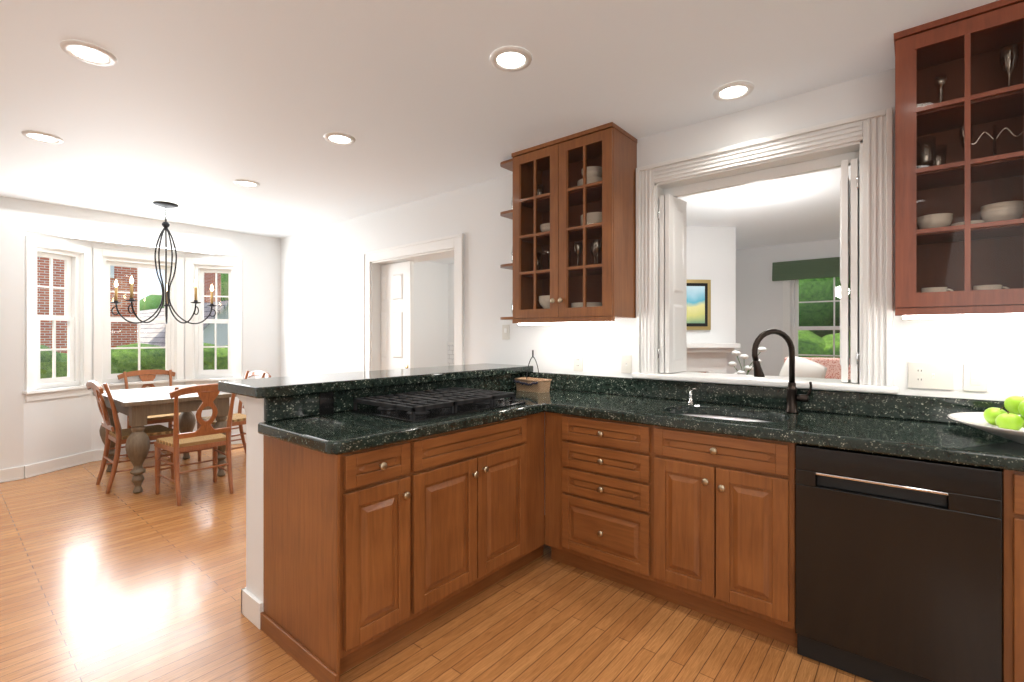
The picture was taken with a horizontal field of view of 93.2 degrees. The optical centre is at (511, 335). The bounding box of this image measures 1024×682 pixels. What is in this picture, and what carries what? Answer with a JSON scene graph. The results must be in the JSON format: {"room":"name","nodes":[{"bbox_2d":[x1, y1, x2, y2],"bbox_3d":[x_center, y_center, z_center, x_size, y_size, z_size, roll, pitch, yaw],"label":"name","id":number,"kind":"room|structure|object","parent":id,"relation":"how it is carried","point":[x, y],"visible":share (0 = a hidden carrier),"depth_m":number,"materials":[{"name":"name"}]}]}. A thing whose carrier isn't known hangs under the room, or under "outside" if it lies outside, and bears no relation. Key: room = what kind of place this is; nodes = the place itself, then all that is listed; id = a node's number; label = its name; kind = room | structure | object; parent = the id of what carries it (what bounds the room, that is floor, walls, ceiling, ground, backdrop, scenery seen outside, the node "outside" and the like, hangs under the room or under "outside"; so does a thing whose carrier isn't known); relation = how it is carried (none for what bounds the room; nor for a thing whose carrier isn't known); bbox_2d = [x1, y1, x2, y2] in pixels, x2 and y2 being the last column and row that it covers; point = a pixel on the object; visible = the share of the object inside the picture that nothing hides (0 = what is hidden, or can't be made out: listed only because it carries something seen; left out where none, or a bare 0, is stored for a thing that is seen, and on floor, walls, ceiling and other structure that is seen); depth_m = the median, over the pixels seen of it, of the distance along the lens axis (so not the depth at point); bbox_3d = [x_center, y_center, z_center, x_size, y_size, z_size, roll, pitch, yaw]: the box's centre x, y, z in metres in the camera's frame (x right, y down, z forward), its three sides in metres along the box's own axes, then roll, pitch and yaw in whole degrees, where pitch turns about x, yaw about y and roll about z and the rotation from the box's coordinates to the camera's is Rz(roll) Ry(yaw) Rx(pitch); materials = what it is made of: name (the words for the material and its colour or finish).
{"room":"kitchen","nodes":[
{"label":"kitchen","id":0,"kind":"room"},
{"bbox_2d":[85,241,193,253],"bbox_3d":[-4.200,-1.108,5.427,0.380,0.300,2.120,0,0,40],"label":"soffit","id":1,"kind":"structure","parent":0,"point":[134,247],"depth_m":5.23,"materials":[{"name":"white paint"}]},
{"bbox_2d":[117,369,183,456],"bbox_3d":[-3.868,0.850,5.227,0.551,0.929,0.529,0,0,40],"label":"dining chair","id":2,"kind":"object","parent":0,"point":[147,375],"depth_m":5.30,"materials":[{"name":"brown wood"}]},
{"bbox_2d":[0,196,447,468],"bbox_3d":[-3.085,0.037,6.437,0.466,2.550,9.000,0,0,40],"label":"wall","id":3,"kind":"structure","parent":0,"point":[261,255],"depth_m":5.00,"materials":[{"name":"white paint"}]},
{"bbox_2d":[36,247,78,388],"bbox_3d":[-4.493,-0.163,4.736,0.100,1.350,0.436,0,0,10],"label":"window","id":4,"kind":"structure","parent":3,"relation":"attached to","point":[71,288],"depth_m":4.85,"materials":[{"name":"white wood"}]},
{"bbox_2d":[0,434,245,482],"bbox_3d":[-3.034,1.254,3.396,4.125,0.115,4.400,0,0,40],"label":"baseboard","id":5,"kind":"structure","parent":3,"relation":"attached to","point":[29,471],"depth_m":4.67,"materials":[{"name":"white"}]},
{"bbox_2d":[22,236,243,401],"bbox_3d":[-3.864,-0.149,5.160,1.017,1.523,1.672,0,0,10],"label":"window frame","id":6,"kind":"structure","parent":3,"relation":"attached to","point":[31,392],"depth_m":5.05,"materials":[{"name":"white wood"}]},
{"bbox_2d":[103,257,174,382],"bbox_3d":[-4.158,-0.163,5.391,0.100,1.350,0.672,0,0,40],"label":"window bay","id":7,"kind":"object","parent":3,"relation":"attached to","point":[169,347],"visible":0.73,"depth_m":5.37,"materials":[{"name":"white wood"}]},
{"bbox_2d":[195,265,233,377],"bbox_3d":[-3.572,-0.163,5.838,0.436,1.350,0.100,0,0,-20],"label":"window bay","id":8,"kind":"object","parent":3,"relation":"attached to","point":[200,271],"visible":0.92,"depth_m":5.82,"materials":[{"name":"white wood"}]},
{"bbox_2d":[0,444,871,681],"bbox_3d":[-0.060,1.362,3.908,9.220,0.100,9.600,0,0,40],"label":"floor","id":9,"kind":"structure","parent":0,"point":[121,581],"depth_m":2.25,"materials":[{"name":"brown wood"}]},
{"bbox_2d":[86,380,174,493],"bbox_3d":[-3.364,0.850,4.275,0.529,0.929,0.551,0,0,40],"label":"dining chair","id":10,"kind":"object","parent":9,"relation":"on","point":[118,436],"visible":0.79,"depth_m":4.16,"materials":[{"name":"brown wood"}]},
{"bbox_2d":[93,385,236,492],"bbox_3d":[-3.287,0.927,4.585,1.200,0.770,0.860,0,0,40],"label":"dining table","id":11,"kind":"object","parent":9,"relation":"on","point":[138,406],"visible":0.69,"depth_m":4.22,"materials":[{"name":"brown wood"}]},
{"bbox_2d":[154,383,235,505],"bbox_3d":[-2.590,0.850,3.989,0.551,0.929,0.529,0,0,40],"label":"dining chair","id":12,"kind":"object","parent":9,"relation":"on","point":[206,435],"visible":0.96,"depth_m":3.88,"materials":[{"name":"brown wood"}]},
{"bbox_2d":[197,370,270,461],"bbox_3d":[-2.914,0.850,5.078,0.529,0.929,0.551,0,0,40],"label":"dining chair","id":13,"kind":"object","parent":9,"relation":"on","point":[239,418],"visible":0.38,"depth_m":5.13,"materials":[{"name":"brown wood"}]},
{"bbox_2d":[218,329,1023,681],"bbox_3d":[0.723,0.641,1.844,4.070,1.343,1.958,0,0,40],"label":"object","id":14,"kind":"object","parent":9,"relation":"on","point":[852,533],"visible":0.98,"depth_m":2.06,"materials":[{"name":"brown wood"}]},
{"bbox_2d":[319,392,333,414],"bbox_3d":[-0.903,0.332,2.357,0.008,0.116,0.072,0,0,40],"label":"outlet","id":15,"kind":"object","parent":14,"relation":"attached to","point":[326,403],"visible":0.92,"depth_m":2.35,"materials":[{"name":"black plastic"}]},
{"bbox_2d":[351,386,525,422],"bbox_3d":[-0.367,0.353,2.594,0.505,0.066,0.810,0,0,40],"label":"gas cooktop","id":16,"kind":"object","parent":14,"relation":"in","point":[422,404],"depth_m":2.45,"materials":[{"name":"black metal"}]},
{"bbox_2d":[514,350,551,392],"bbox_3d":[0.141,0.244,3.354,0.147,0.283,0.262,0,0,-42],"label":"wicker basket","id":17,"kind":"object","parent":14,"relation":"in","point":[537,385],"visible":1,"depth_m":3.30,"materials":[{"name":"brown wicker"}]},
{"bbox_2d":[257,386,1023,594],"bbox_3d":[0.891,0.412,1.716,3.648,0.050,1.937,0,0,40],"label":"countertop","id":18,"kind":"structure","parent":14,"relation":"on","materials":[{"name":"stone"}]},
{"bbox_2d":[687,387,696,403],"bbox_3d":[1.017,0.340,2.726,0.066,0.094,0.066,0,0,40],"label":"soap dispenser","id":19,"kind":"object","parent":14,"relation":"on","point":[690,394],"depth_m":2.74,"materials":[{"name":"silver metal"}]},
{"bbox_2d":[751,329,812,413],"bbox_3d":[1.331,0.178,2.383,0.235,0.418,0.205,0,0,40],"label":"faucet","id":20,"kind":"object","parent":14,"relation":"on","point":[792,396],"depth_m":2.40,"materials":[{"name":"black metal"}]},
{"bbox_2d":[795,423,1002,681],"bbox_3d":[1.568,0.878,2.002,0.592,0.868,0.614,0,0,40],"label":"dishwasher","id":21,"kind":"object","parent":14,"relation":"in","point":[899,557],"depth_m":1.75,"materials":[{"name":"black metal"}]},
{"bbox_2d":[947,396,1023,443],"bbox_3d":[1.890,0.305,1.704,0.532,0.161,0.532,0,0,40],"label":"fruit bowl","id":22,"kind":"object","parent":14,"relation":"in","point":[1001,422],"visible":1,"depth_m":1.76,"materials":[{"name":"white ceramic"}]},
{"bbox_2d":[683,343,739,373],"bbox_3d":[1.836,0.702,5.383,1.360,1.220,0.207,0,0,-5],"label":"fireplace mantel","id":23,"kind":"object","parent":9,"relation":"on","point":[707,357],"visible":0.23,"depth_m":5.44,"materials":[{"name":"white"}]},
{"bbox_2d":[728,347,766,374],"bbox_3d":[2.147,0.710,4.474,0.520,1.204,0.520,0,0,40],"label":"flowers","id":24,"kind":"object","parent":9,"relation":"on","point":[745,356],"visible":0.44,"depth_m":4.45,"materials":[{"name":"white plant"}]},
{"bbox_2d":[784,357,850,379],"bbox_3d":[3.105,0.762,4.715,0.800,1.100,0.720,0,0,28],"label":"armchair","id":25,"kind":"object","parent":9,"relation":"on","point":[832,366],"visible":0.04,"depth_m":4.41,"materials":[{"name":"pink fabric"}]},
{"bbox_2d":[779,356,826,377],"bbox_3d":[2.623,0.382,4.388,0.386,0.392,0.136,0,0,40],"label":"pillow","id":26,"kind":"object","parent":25,"relation":"on","point":[806,368],"visible":0.35,"depth_m":4.34,"materials":[{"name":"white fabric"}]},
{"bbox_2d":[448,263,453,341],"bbox_3d":[0.270,0.037,7.359,3.500,2.550,0.120,0,0,40],"label":"wall","id":27,"kind":"structure","parent":0,"point":[450,302],"depth_m":8.38,"materials":[{"name":"white paint"}]},
{"bbox_2d":[447,342,453,365],"bbox_3d":[0.093,0.242,7.412,3.160,2.140,0.025,0,0,40],"label":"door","id":28,"kind":"structure","parent":27,"relation":"in","point":[450,353],"depth_m":8.37,"materials":[{"name":"white wood"}]},
{"bbox_2d":[0,0,998,263],"bbox_3d":[0.170,-1.298,3.715,8.620,0.120,9.600,0,0,40],"label":"ceiling","id":29,"kind":"structure","parent":0,"point":[192,108],"depth_m":2.45,"materials":[{"name":"white paint"}]},
{"bbox_2d":[21,130,63,143],"bbox_3d":[-2.928,-1.232,3.020,0.192,0.010,0.192,0,0,40],"label":"recessed light","id":30,"kind":"object","parent":29,"relation":"in","point":[42,137],"visible":1,"depth_m":3.01,"materials":[{"name":"white"}]},
{"bbox_2d":[60,40,116,65],"bbox_3d":[-1.853,-1.232,2.122,0.192,0.010,0.192,0,0,40],"label":"recessed light","id":31,"kind":"object","parent":29,"relation":"in","point":[89,53],"visible":0.96,"depth_m":2.11,"materials":[{"name":"white"}]},
{"bbox_2d":[110,201,216,323],"bbox_3d":[-3.254,-0.672,4.601,0.835,1.130,0.804,0,0,40],"label":"pendant chandelier","id":32,"kind":"object","parent":29,"relation":"hanging from","point":[166,225],"visible":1,"depth_m":4.54,"materials":[{"name":"black metal"}]},
{"bbox_2d":[234,179,259,187],"bbox_3d":[-2.158,-1.232,3.941,0.192,0.010,0.192,0,0,40],"label":"recessed light","id":33,"kind":"object","parent":29,"relation":"in","point":[246,183],"visible":0.98,"depth_m":3.94,"materials":[{"name":"white"}]},
{"bbox_2d":[323,132,355,144],"bbox_3d":[-1.084,-1.232,3.042,0.192,0.010,0.192,0,0,40],"label":"recessed light","id":34,"kind":"object","parent":29,"relation":"in","point":[338,138],"visible":0.96,"depth_m":3.04,"materials":[{"name":"white metal"}]},
{"bbox_2d":[490,46,531,71],"bbox_3d":[-0.004,-1.232,2.166,0.192,0.010,0.192,0,0,40],"label":"recessed light","id":35,"kind":"object","parent":29,"relation":"in","point":[511,58],"visible":1,"depth_m":2.16,"materials":[{"name":"white metal"}]},
{"bbox_2d":[713,81,753,100],"bbox_3d":[1.120,-1.232,2.451,0.192,0.010,0.192,0,0,40],"label":"recessed light","id":36,"kind":"object","parent":29,"relation":"in","point":[732,91],"visible":1,"depth_m":2.44,"materials":[{"name":"white"}]},
{"bbox_2d":[281,68,1023,421],"bbox_3d":[0.186,0.037,3.734,8.520,2.550,0.250,0,0,40],"label":"wall","id":37,"kind":"structure","parent":0,"point":[321,300],"depth_m":3.75,"materials":[{"name":"white paint"}]},
{"bbox_2d":[381,261,412,369],"bbox_3d":[-1.159,0.294,4.853,0.478,2.025,0.048,0,0,40],"label":"door leaf","id":38,"kind":"structure","parent":37,"relation":"in","point":[396,315],"depth_m":4.81,"materials":[{"name":"white wood"}]},
{"bbox_2d":[363,233,463,370],"bbox_3d":[-0.879,0.231,4.620,1.454,2.162,0.298,0,0,40],"label":"door frame","id":39,"kind":"structure","parent":37,"relation":"attached to","point":[430,249],"depth_m":4.66,"materials":[{"name":"white wood"}]},
{"bbox_2d":[502,325,509,339],"bbox_3d":[-0.048,-0.023,3.759,0.072,0.116,0.010,0,0,40],"label":"rocker light switch","id":40,"kind":"object","parent":37,"relation":"attached to","point":[505,332],"visible":1,"depth_m":3.75,"materials":[{"name":"white plastic"}]},
{"bbox_2d":[500,122,636,324],"bbox_3d":[0.328,-0.652,3.216,0.914,1.169,0.356,0,0,40],"label":"upper cabinet","id":41,"kind":"object","parent":37,"relation":"attached to","point":[571,214],"visible":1,"depth_m":3.05,"materials":[{"name":"brown wood"}]},
{"bbox_2d":[574,354,582,371],"bbox_3d":[0.456,0.192,3.338,0.072,0.116,0.008,0,0,40],"label":"outlet","id":42,"kind":"object","parent":37,"relation":"attached to","point":[578,362],"visible":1,"depth_m":3.33,"materials":[{"name":"white plastic"}]},
{"bbox_2d":[621,355,631,373],"bbox_3d":[0.732,0.187,3.102,0.072,0.116,0.016,0,0,40],"label":"light switch","id":43,"kind":"object","parent":37,"relation":"attached to","point":[626,363],"visible":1,"depth_m":3.10,"materials":[{"name":"white plastic"}]},
{"bbox_2d":[658,158,858,382],"bbox_3d":[1.366,-0.313,2.753,1.007,1.090,0.257,0,0,40],"label":"shutters","id":44,"kind":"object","parent":37,"relation":"attached to","point":[672,219],"depth_m":2.95,"materials":[{"name":"white wood"}]},
{"bbox_2d":[636,108,892,386],"bbox_3d":[1.358,-0.388,2.744,1.268,1.319,0.302,0,0,40],"label":"window frame","id":45,"kind":"structure","parent":37,"relation":"attached to","point":[866,139],"depth_m":2.46,"materials":[{"name":"white wood"}]},
{"bbox_2d":[632,372,898,394],"bbox_3d":[1.357,0.255,2.742,1.310,0.036,0.330,0,0,40],"label":"window sill","id":46,"kind":"structure","parent":37,"relation":"attached to","point":[783,381],"depth_m":2.58,"materials":[{"name":"white"}]},
{"bbox_2d":[908,362,953,389],"bbox_3d":[1.864,0.182,2.156,0.154,0.116,0.016,0,0,40],"label":"outlet","id":47,"kind":"object","parent":37,"relation":"attached to","point":[931,375],"visible":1,"depth_m":2.15,"materials":[{"name":"white plastic"}]},
{"bbox_2d":[894,0,1023,318],"bbox_3d":[1.999,-0.652,1.819,0.878,1.169,0.356,0,0,40],"label":"upper cabinet","id":48,"kind":"object","parent":37,"relation":"attached to","point":[959,165],"visible":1,"depth_m":1.97,"materials":[{"name":"red wood"}]},
{"bbox_2d":[964,364,986,391],"bbox_3d":[1.977,0.182,2.065,0.072,0.116,0.010,0,0,40],"label":"switch","id":49,"kind":"object","parent":37,"relation":"attached to","point":[975,377],"visible":1,"depth_m":2.06,"materials":[{"name":"white plastic"}]},
{"bbox_2d":[687,226,735,373],"bbox_3d":[2.021,0.037,5.719,1.050,2.550,1.650,0,0,40],"label":"wall","id":50,"kind":"structure","parent":0,"point":[711,253],"depth_m":5.54,"materials":[{"name":"white paint"}]},
{"bbox_2d":[687,280,710,329],"bbox_3d":[1.823,-0.343,5.464,0.870,0.570,0.042,0,0,-5],"label":"picture frame","id":51,"kind":"object","parent":50,"relation":"attached to","point":[698,304],"visible":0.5,"depth_m":5.47,"materials":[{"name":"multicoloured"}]},
{"bbox_2d":[736,239,839,375],"bbox_3d":[3.127,0.037,7.252,8.520,2.550,0.220,0,0,40],"label":"wall","id":52,"kind":"structure","parent":0,"point":[759,300],"depth_m":6.77,"materials":[{"name":"white paint"}]},
{"bbox_2d":[772,257,839,280],"bbox_3d":[4.275,-0.871,6.084,1.800,0.255,0.050,0,0,40],"label":"roman shade","id":53,"kind":"object","parent":52,"relation":"attached to","point":[809,269],"visible":0.31,"depth_m":6.39,"materials":[{"name":"green fabric"}]},
{"bbox_2d":[783,277,850,364],"bbox_3d":[4.339,-0.078,6.160,1.600,1.740,0.200,0,0,40],"label":"window","id":54,"kind":"structure","parent":52,"relation":"in","point":[795,310],"depth_m":6.57,"materials":[{"name":"white wood"}]},
{"label":"outside","id":55,"kind":"structure","parent":0,"visible":0},
{"bbox_3d":[-6.960,1.962,16.063,52.000,0.200,70.000,0,0,40],"label":"ground","id":56,"kind":"structure","parent":55,"visible":0},
{"bbox_2d":[37,257,850,378],"bbox_3d":[-13.413,-2.913,16.140,58.000,9.550,33.838,0,0,40],"label":"scenery","id":57,"kind":"structure","parent":56,"relation":"on","point":[153,353],"depth_m":9.26,"materials":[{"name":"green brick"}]}
]}

